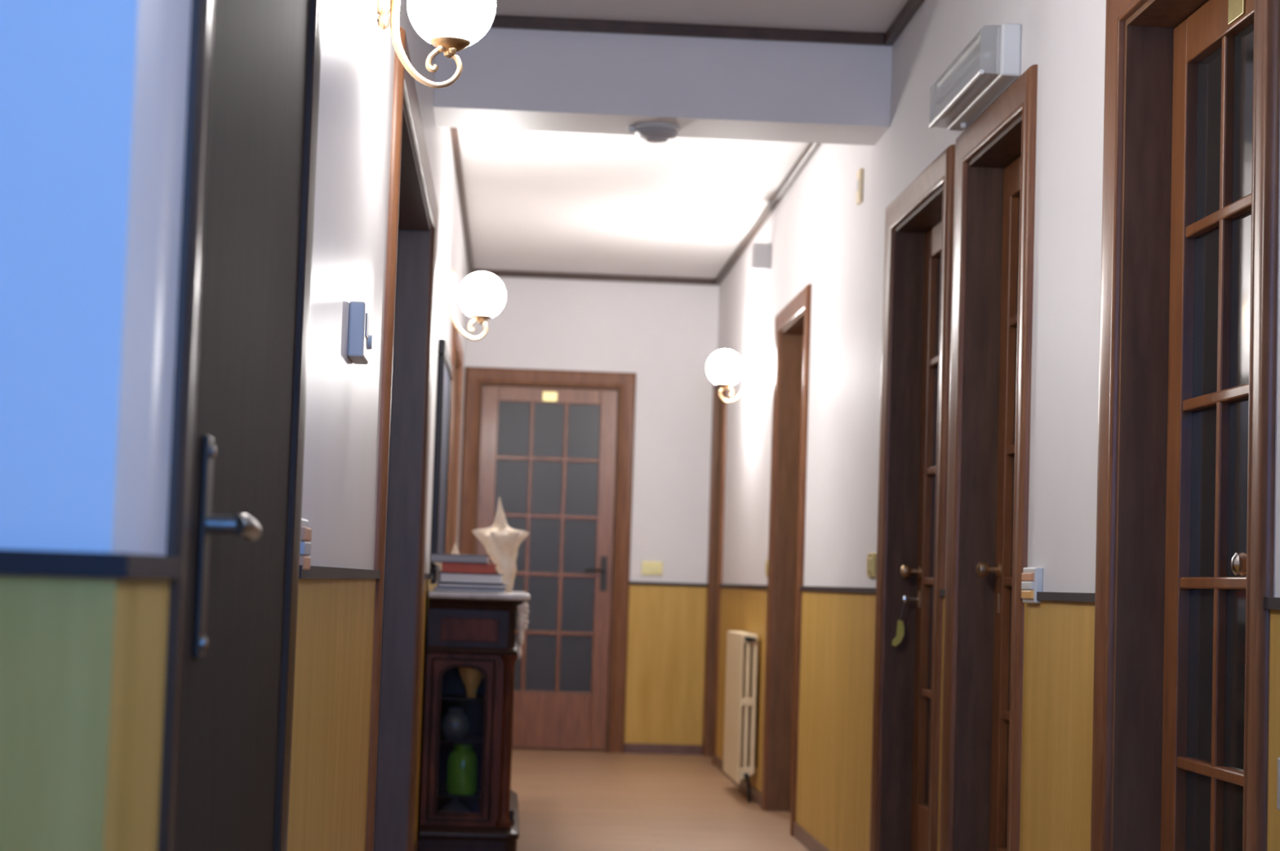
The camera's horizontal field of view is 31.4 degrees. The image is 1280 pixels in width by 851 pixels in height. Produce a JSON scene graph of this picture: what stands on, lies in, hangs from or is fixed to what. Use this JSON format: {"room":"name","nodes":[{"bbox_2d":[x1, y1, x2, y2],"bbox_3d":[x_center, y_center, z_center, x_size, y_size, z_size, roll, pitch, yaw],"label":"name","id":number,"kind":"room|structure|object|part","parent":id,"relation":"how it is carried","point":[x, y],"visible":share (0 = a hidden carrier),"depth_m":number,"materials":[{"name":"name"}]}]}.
{"room":"hallway","nodes":[
{"label":"hallway","id":0,"kind":"room"},
{"bbox_2d":[0,0,170,850],"bbox_3d":[-1.546,-0.337,1.676,2.378,2.737,0.164,2,-4,-3],"label":"wall","id":1,"kind":"structure","parent":0,"point":[83,82],"depth_m":1.66,"materials":[{"name":"paint"}]},
{"bbox_3d":[-1.554,0.058,1.574,2.378,0.018,0.016,2,-4,-3],"label":"dado rail","id":2,"kind":"part","parent":1,"relation":"part of","materials":[{"name":"grey wood"}]},
{"bbox_2d":[104,0,468,850],"bbox_3d":[-0.767,0.081,7.349,0.164,2.737,11.405,2,-4,-3],"label":"wall","id":3,"kind":"structure","parent":0,"point":[329,780],"depth_m":3.59,"materials":[{"name":"paint"}]},
{"bbox_2d":[157,0,323,850],"bbox_3d":[-0.476,0.041,2.459,0.199,2.160,1.100,2,-4,-3],"label":"door","id":4,"kind":"structure","parent":3,"relation":"in","point":[240,393],"depth_m":2.37,"materials":[{"name":"brown wood"}]},
{"bbox_3d":[-0.403,0.112,2.105,0.006,0.205,0.045,2,-4,-3],"label":"lock plate","id":5,"kind":"part","parent":4,"relation":"part of","materials":[{"name":"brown metal"}]},
{"bbox_3d":[-0.383,0.096,2.157,0.043,0.024,0.116,2,-4,-3],"label":"handle","id":6,"kind":"part","parent":4,"relation":"part of","materials":[{"name":"silver metal"}]},
{"bbox_3d":[-0.707,0.484,7.326,0.016,0.018,11.405,2,-4,-3],"label":"dado rail","id":7,"kind":"part","parent":3,"relation":"part of","materials":[{"name":"grey wood"}]},
{"bbox_2d":[299,518,311,569],"bbox_3d":[-0.456,0.165,3.075,0.016,0.078,0.120,2,-4,-3],"label":"light switch","id":8,"kind":"object","parent":3,"relation":"attached to","point":[306,532],"visible":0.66,"depth_m":3.05,"materials":[{"name":"grey plastic"}]},
{"bbox_3d":[-0.459,0.165,3.075,0.010,0.078,0.120,2,-4,-3],"label":"plate","id":9,"kind":"part","parent":8,"relation":"part of","materials":[{"name":"grey plastic"}]},
{"bbox_2d":[347,301,373,364],"bbox_3d":[-0.484,-0.160,3.956,0.035,0.095,0.145,2,-4,-3],"label":"thermostat","id":10,"kind":"object","parent":3,"relation":"attached to","point":[360,340],"visible":1,"depth_m":3.88,"materials":[{"name":"grey plastic"}]},
{"bbox_2d":[364,26,438,850],"bbox_3d":[-0.701,0.285,6.084,0.172,2.160,2.410,2,-4,-3],"label":"door","id":11,"kind":"structure","parent":3,"relation":"in","point":[400,541],"depth_m":7.16,"materials":[{"name":"brown wood"}]},
{"bbox_2d":[413,832,419,850],"bbox_3d":[-0.737,1.421,7.261,0.016,0.055,11.405,2,-4,-3],"label":"baseboard","id":12,"kind":"structure","parent":3,"relation":"attached to","point":[416,847],"depth_m":7.82,"materials":[{"name":"brown wood"}]},
{"bbox_2d":[377,0,496,88],"bbox_3d":[-0.389,-0.793,4.348,0.227,0.302,0.170,2,-4,-3],"label":"wall sconce","id":13,"kind":"object","parent":3,"relation":"attached to","point":[451,26],"visible":1,"depth_m":4.31,"materials":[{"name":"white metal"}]},
{"bbox_3d":[-0.484,-0.850,4.346,0.032,0.194,0.088,2,-4,-3],"label":"wall plate","id":14,"kind":"part","parent":13,"relation":"part of","materials":[{"name":"gold metal"}]},
{"bbox_3d":[-0.413,-0.770,4.339,0.157,0.254,0.027,2,-4,-2],"label":"scroll arm","id":15,"kind":"part","parent":13,"relation":"part of","materials":[{"name":"gold metal"}]},
{"bbox_3d":[-0.360,-0.810,4.351,0.170,0.158,0.170,2,-4,-3],"label":"globe","id":16,"kind":"part","parent":13,"relation":"part of","materials":[{"name":"white glass"}]},
{"bbox_2d":[429,337,452,583],"bbox_3d":[-0.777,0.166,8.929,0.026,0.905,1.100,2,-4,-3],"label":"mirror","id":17,"kind":"object","parent":3,"relation":"attached to","point":[444,376],"visible":0.85,"depth_m":8.41,"materials":[{"name":"black"}]},
{"bbox_2d":[445,318,463,553],"bbox_3d":[-0.973,0.625,10.744,0.172,2.108,1.556,2,-4,-3],"label":"door","id":18,"kind":"structure","parent":3,"relation":"in","point":[456,352],"depth_m":11.46,"materials":[{"name":"brown wood"}]},
{"bbox_2d":[443,256,505,340],"bbox_3d":[-0.640,-0.488,8.780,0.241,0.320,0.180,2,-4,-3],"label":"wall sconce","id":19,"kind":"object","parent":3,"relation":"attached to","point":[482,295],"visible":1,"depth_m":8.74,"materials":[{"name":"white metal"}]},
{"bbox_3d":[-0.741,-0.549,8.778,0.034,0.205,0.093,2,-4,-3],"label":"wall plate","id":20,"kind":"part","parent":19,"relation":"part of","materials":[{"name":"gold metal"}]},
{"bbox_3d":[-0.666,-0.464,8.771,0.166,0.269,0.031,2,-4,-3],"label":"scroll arm","id":21,"kind":"part","parent":19,"relation":"part of","materials":[{"name":"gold metal"}]},
{"bbox_3d":[-0.609,-0.507,8.783,0.180,0.167,0.180,2,-4,-3],"label":"globe","id":22,"kind":"part","parent":19,"relation":"part of","materials":[{"name":"white glass"}]},
{"bbox_2d":[457,275,719,750],"bbox_3d":[-0.311,0.497,13.141,1.750,2.737,0.164,2,-4,-3],"label":"wall","id":23,"kind":"structure","parent":0,"point":[665,335],"depth_m":13.12,"materials":[{"name":"paint"}]},
{"bbox_2d":[458,366,635,752],"bbox_3d":[-0.551,0.768,13.103,0.984,2.175,0.176,2,-4,-3],"label":"door","id":24,"kind":"structure","parent":23,"relation":"in","point":[556,447],"depth_m":13.09,"materials":[{"name":"brown wood"}]},
{"bbox_3d":[-0.548,0.695,13.101,0.602,1.666,0.005,2,-4,-3],"label":"glass","id":25,"kind":"part","parent":24,"relation":"part of","materials":[{"name":"grey glass"}]},
{"bbox_3d":[-0.519,-0.167,13.134,0.084,0.054,0.004,2,-4,-3],"label":"number plate","id":26,"kind":"part","parent":24,"relation":"part of","materials":[{"name":"gold metal"}]},
{"bbox_3d":[-0.258,0.828,13.056,0.119,0.022,0.056,2,-4,-3],"label":"handle","id":27,"kind":"part","parent":24,"relation":"part of","materials":[{"name":"brown metal"}]},
{"bbox_3d":[-0.209,0.851,13.082,0.040,0.200,0.006,2,-4,-3],"label":"lock plate","id":28,"kind":"part","parent":24,"relation":"part of","materials":[{"name":"brown metal"}]},
{"bbox_2d":[641,560,662,575],"bbox_3d":[0.071,0.819,13.066,0.120,0.078,0.014,2,-4,-3],"label":"light switch","id":29,"kind":"object","parent":23,"relation":"attached to","point":[648,567],"visible":1,"depth_m":13.06,"materials":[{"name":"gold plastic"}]},
{"bbox_2d":[623,742,702,755],"bbox_3d":[-0.350,1.829,12.975,1.450,0.055,0.016,2,-4,-3],"label":"baseboard","id":30,"kind":"structure","parent":23,"relation":"attached to","point":[638,748],"depth_m":12.99,"materials":[{"name":"brown wood"}]},
{"bbox_3d":[-0.319,0.892,13.040,1.440,0.018,0.016,2,-4,-3],"label":"dado rail","id":31,"kind":"part","parent":23,"relation":"part of","materials":[{"name":"grey wood"}]},
{"bbox_2d":[510,747,808,850],"bbox_3d":[-1.074,1.405,6.218,4.250,0.080,13.900,2,-4,-3],"label":"floor","id":32,"kind":"structure","parent":0,"point":[568,799],"depth_m":9.87,"materials":[{"name":"laminate"}]},
{"bbox_2d":[418,590,530,850],"bbox_3d":[-0.617,1.091,8.675,0.353,0.916,1.594,2,-4,-3],"label":"base cabinet","id":33,"kind":"object","parent":32,"relation":"on","point":[468,802],"visible":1,"depth_m":7.93,"materials":[{"name":"brown wood"}]},
{"bbox_2d":[434,542,461,573],"bbox_3d":[-0.671,0.516,8.298,0.137,0.175,0.126,5,-5,-39],"label":"seashell","id":34,"kind":"object","parent":33,"relation":"on","point":[455,550],"visible":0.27,"depth_m":8.29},
{"bbox_3d":[-0.623,1.093,7.923,0.172,0.525,0.010,2,-4,-3],"label":"panel moulding","id":35,"kind":"part","parent":33,"relation":"part of","materials":[{"name":"brown wood"}]},
{"bbox_3d":[-0.623,1.092,7.922,0.222,0.562,0.008,2,-4,-3],"label":"moulding","id":36,"kind":"part","parent":33,"relation":"part of","materials":[{"name":"brown wood"}]},
{"bbox_3d":[-0.623,1.094,7.935,0.156,0.509,0.003,2,-4,-3],"label":"glass","id":37,"kind":"part","parent":33,"relation":"part of","materials":[{"name":"black"}]},
{"bbox_3d":[-0.616,1.094,7.933,0.272,0.592,0.018,2,-4,-3],"label":"panel","id":38,"kind":"part","parent":33,"relation":"part of","materials":[{"name":"brown wood"}]},
{"bbox_2d":[434,586,504,592],"bbox_3d":[-0.603,0.583,8.065,0.247,0.013,0.185,2,-4,-3],"label":"book","id":39,"kind":"object","parent":33,"relation":"on","point":[436,588],"visible":0.92,"depth_m":7.98,"materials":[{"name":"blue paper"}]},
{"bbox_2d":[437,582,506,589],"bbox_3d":[-0.595,0.568,8.064,0.241,0.016,0.190,2,-4,-4],"label":"book","id":40,"kind":"object","parent":39,"relation":"on","point":[439,584],"visible":0.98,"depth_m":7.97,"materials":[{"name":"blue paper"}]},
{"bbox_2d":[439,572,503,584],"bbox_3d":[-0.596,0.541,8.068,0.220,0.036,0.185,2,-4,-2],"label":"book","id":41,"kind":"object","parent":40,"relation":"on","point":[446,577],"visible":0.99,"depth_m":7.98,"materials":[{"name":"grey paper"}]},
{"bbox_2d":[441,562,497,573],"bbox_3d":[-0.604,0.505,8.063,0.192,0.034,0.180,2,-4,-4],"label":"book","id":42,"kind":"object","parent":41,"relation":"on","point":[461,567],"visible":0.98,"depth_m":7.98,"materials":[{"name":"red paper"}]},
{"bbox_2d":[429,553,489,564],"bbox_3d":[-0.637,0.472,8.068,0.204,0.030,0.190,2,-4,-1],"label":"book","id":43,"kind":"object","parent":42,"relation":"on","point":[434,557],"visible":0.98,"depth_m":7.98,"materials":[{"name":"grey paper"}]},
{"bbox_3d":[-0.594,0.713,7.949,0.201,0.080,0.008,2,-4,-3],"label":"frieze panel","id":44,"kind":"part","parent":33,"relation":"part of","materials":[{"name":"brown wood"}]},
{"bbox_2d":[471,497,528,592],"bbox_3d":[-0.515,0.439,8.394,0.212,0.352,0.138,2,-4,-3],"label":"seashell","id":45,"kind":"object","parent":33,"relation":"on","point":[501,541],"visible":0.98,"depth_m":8.36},
{"bbox_2d":[723,630,758,802],"bbox_3d":[0.466,1.343,10.627,0.074,0.753,0.743,2,-4,-3],"label":"radiator","id":46,"kind":"object","parent":32,"relation":"on","point":[739,747],"visible":1,"depth_m":10.35,"materials":[{"name":"beige metal"}]},
{"bbox_2d":[457,0,907,279],"bbox_3d":[-0.983,-1.403,6.412,4.250,0.080,13.900,2,-4,-3],"label":"ceiling","id":47,"kind":"structure","parent":0,"point":[537,201],"depth_m":10.09,"materials":[{"name":"paint"}]},
{"bbox_2d":[433,27,892,145],"bbox_3d":[0.069,-1.114,7.382,1.450,0.296,0.314,2,-4,-3],"label":"ceiling beam","id":48,"kind":"structure","parent":47,"relation":"attached to","point":[509,78],"depth_m":7.23,"materials":[{"name":"paint"}]},
{"bbox_2d":[628,122,680,142],"bbox_3d":[0.054,-0.942,7.375,0.154,0.049,0.154,-2,-5,42],"label":"smoke detector","id":49,"kind":"object","parent":48,"relation":"attached to","point":[652,132],"visible":1,"depth_m":7.33,"materials":[{"name":"grey plastic"}]},
{"bbox_2d":[715,0,1279,850],"bbox_3d":[0.881,0.062,6.308,0.164,2.737,13.673,2,-4,-3],"label":"wall","id":50,"kind":"structure","parent":0,"point":[818,234],"depth_m":7.13,"materials":[{"name":"paint"}]},
{"bbox_2d":[449,127,821,285],"bbox_3d":[-0.100,-1.044,10.357,1.450,0.036,5.642,2,-4,-3],"label":"trim","id":51,"kind":"structure","parent":50,"relation":"attached to","point":[811,148],"depth_m":11.88,"materials":[{"name":"brown wood"}]},
{"bbox_2d":[489,0,924,45],"bbox_3d":[0.301,-1.508,3.466,1.450,0.036,7.567,2,-4,-3],"label":"trim","id":52,"kind":"structure","parent":50,"relation":"attached to","point":[910,8],"depth_m":7.21,"materials":[{"name":"brown wood"}]},
{"bbox_2d":[702,382,727,764],"bbox_3d":[0.493,0.780,12.736,0.172,2.168,0.696,2,-4,-3],"label":"door","id":53,"kind":"structure","parent":50,"relation":"in","point":[719,412],"depth_m":12.97,"materials":[{"name":"brown wood"}]},
{"bbox_2d":[706,340,755,402],"bbox_3d":[0.443,-0.266,11.087,0.234,0.311,0.175,2,-4,-3],"label":"wall sconce","id":54,"kind":"object","parent":50,"relation":"attached to","point":[724,367],"visible":1,"depth_m":11.04,"materials":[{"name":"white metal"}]},
{"bbox_3d":[0.414,-0.286,11.087,0.175,0.162,0.175,2,-4,-3],"label":"globe","id":55,"kind":"part","parent":54,"relation":"part of","materials":[{"name":"white glass"}]},
{"bbox_3d":[0.467,-0.239,11.093,0.162,0.261,0.030,2,-4,-3],"label":"scroll arm","id":56,"kind":"part","parent":54,"relation":"part of","materials":[{"name":"gold metal"}]},
{"bbox_3d":[0.545,-0.318,11.097,0.033,0.199,0.091,2,-4,-3],"label":"wall plate","id":57,"kind":"part","parent":54,"relation":"part of","materials":[{"name":"gold metal"}]},
{"bbox_2d":[751,242,771,271],"bbox_3d":[0.564,-0.782,10.586,0.082,0.122,0.102,2,-4,-3],"label":"fire alarm","id":58,"kind":"object","parent":50,"relation":"attached to","point":[761,251],"visible":1,"depth_m":10.54,"materials":[{"name":"grey plastic"}]},
{"bbox_2d":[755,245,768,265],"bbox_3d":[0.563,-0.785,10.537,0.060,0.086,0.002,2,-4,-3],"label":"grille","id":59,"kind":"object","parent":58,"relation":"attached to","point":[761,251],"depth_m":10.54,"materials":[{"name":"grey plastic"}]},
{"bbox_2d":[764,559,768,577],"bbox_3d":[0.570,0.636,10.160,0.014,0.078,0.120,2,-4,-3],"label":"light switch","id":60,"kind":"object","parent":50,"relation":"attached to","point":[766,560],"visible":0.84,"depth_m":10.16,"materials":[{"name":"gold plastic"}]},
{"bbox_2d":[714,754,829,850],"bbox_3d":[0.759,1.402,6.286,0.016,0.055,13.523,2,-4,-3],"label":"baseboard","id":61,"kind":"structure","parent":50,"relation":"attached to","point":[808,841],"depth_m":8.85,"materials":[{"name":"brown wood"}]},
{"bbox_2d":[760,283,811,835],"bbox_3d":[0.680,0.559,9.514,0.172,2.175,1.080,2,-4,-3],"label":"door","id":62,"kind":"structure","parent":50,"relation":"in","point":[788,460],"depth_m":9.93,"materials":[{"name":"brown wood"}]},
{"bbox_2d":[856,168,863,204],"bbox_3d":[0.752,-0.819,7.809,0.017,0.117,0.070,2,-4,-3],"label":"wall sensor","id":63,"kind":"object","parent":50,"relation":"attached to","point":[860,179],"visible":1,"depth_m":7.78,"materials":[{"name":"beige plastic"}]},
{"bbox_2d":[866,552,875,577],"bbox_3d":[0.737,0.446,7.277,0.014,0.078,0.120,2,-4,-3],"label":"light switch","id":64,"kind":"object","parent":50,"relation":"attached to","point":[871,560],"visible":1,"depth_m":7.24,"materials":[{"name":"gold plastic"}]},
{"bbox_2d":[869,144,955,850],"bbox_3d":[0.851,0.362,6.588,0.172,2.175,1.025,2,-4,-3],"label":"door","id":65,"kind":"structure","parent":50,"relation":"in","point":[915,381],"depth_m":6.96,"materials":[{"name":"brown wood"}]},
{"bbox_2d":[892,595,918,645],"bbox_3d":[0.808,0.595,6.940,0.076,0.157,0.013,2,-4,-3],"label":"key","id":66,"kind":"object","parent":65,"relation":"hanging from","point":[900,628],"visible":1,"depth_m":6.94,"materials":[{"name":"silver metal"}]},
{"bbox_3d":[0.798,0.567,6.942,0.018,0.058,0.005,0,-4,23],"label":"cord","id":67,"kind":"part","parent":66,"relation":"part of","materials":[{"name":"brown plastic"}]},
{"bbox_3d":[0.824,0.444,6.946,0.058,0.041,0.042,2,-4,-3],"label":"knob","id":68,"kind":"part","parent":65,"relation":"part of","materials":[{"name":"gold metal"}]},
{"bbox_3d":[0.849,0.530,6.942,0.003,0.050,0.026,2,-4,-3],"label":"keyhole plate","id":69,"kind":"part","parent":65,"relation":"part of","materials":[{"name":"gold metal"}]},
{"bbox_3d":[0.903,0.292,6.596,0.005,1.666,0.643,2,-4,-3],"label":"glass","id":70,"kind":"part","parent":65,"relation":"part of","materials":[{"name":"grey"}]},
{"bbox_2d":[928,22,1021,130],"bbox_3d":[0.831,-0.859,5.696,0.098,0.139,0.665,2,-4,-3],"label":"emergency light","id":71,"kind":"object","parent":50,"relation":"attached to","point":[990,62],"visible":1,"depth_m":5.52,"materials":[{"name":"grey plastic"}]},
{"bbox_2d":[939,64,1037,850],"bbox_3d":[0.911,0.292,5.550,0.172,2.175,0.860,2,-4,-3],"label":"door","id":72,"kind":"structure","parent":50,"relation":"in","point":[993,289],"depth_m":5.85,"materials":[{"name":"brown wood"}]},
{"bbox_3d":[0.889,0.368,5.826,0.058,0.041,0.042,2,-4,-3],"label":"knob","id":73,"kind":"part","parent":72,"relation":"part of","materials":[{"name":"gold metal"}]},
{"bbox_3d":[0.914,0.454,5.822,0.003,0.050,0.026,2,-4,-3],"label":"keyhole plate","id":74,"kind":"part","parent":72,"relation":"part of","materials":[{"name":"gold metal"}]},
{"bbox_3d":[0.963,0.222,5.558,0.005,1.666,0.498,2,-4,-3],"label":"glass","id":75,"kind":"part","parent":72,"relation":"part of","materials":[{"name":"grey"}]},
{"bbox_3d":[0.790,0.465,6.351,0.016,0.018,13.523,2,-4,-3],"label":"dado rail","id":76,"kind":"part","parent":50,"relation":"part of","materials":[{"name":"grey wood"}]},
{"bbox_2d":[1021,567,1043,603],"bbox_3d":[0.862,0.352,5.016,0.024,0.078,0.120,2,-4,-3],"label":"light switch","id":77,"kind":"object","parent":50,"relation":"attached to","point":[1032,578],"visible":1,"depth_m":4.97,"materials":[{"name":"grey plastic"}]},
{"bbox_2d":[1090,0,1279,850],"bbox_3d":[1.003,0.186,3.969,0.172,2.175,0.986,2,-4,-3],"label":"door","id":78,"kind":"structure","parent":50,"relation":"in","point":[1187,418],"depth_m":4.28,"materials":[{"name":"brown wood"}]},
{"bbox_3d":[1.050,0.122,4.073,0.005,1.666,0.432,2,-4,-3],"label":"glass","id":79,"kind":"part","parent":78,"relation":"part of","materials":[{"name":"grey"}]},
{"bbox_3d":[1.057,-0.746,4.035,0.004,0.054,0.084,2,-4,-3],"label":"number plate","id":80,"kind":"part","parent":78,"relation":"part of","materials":[{"name":"gold metal"}]},
{"bbox_3d":[1.009,0.230,3.772,0.058,0.041,0.042,2,-4,-3],"label":"knob","id":81,"kind":"part","parent":78,"relation":"part of","materials":[{"name":"silver metal"}]},
{"bbox_2d":[1276,756,1279,809],"bbox_3d":[0.954,0.529,3.333,0.014,0.078,0.120,2,-4,-3],"label":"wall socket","id":82,"kind":"object","parent":50,"relation":"attached to","point":[1278,758],"visible":1,"depth_m":3.38,"materials":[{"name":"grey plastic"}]}
]}

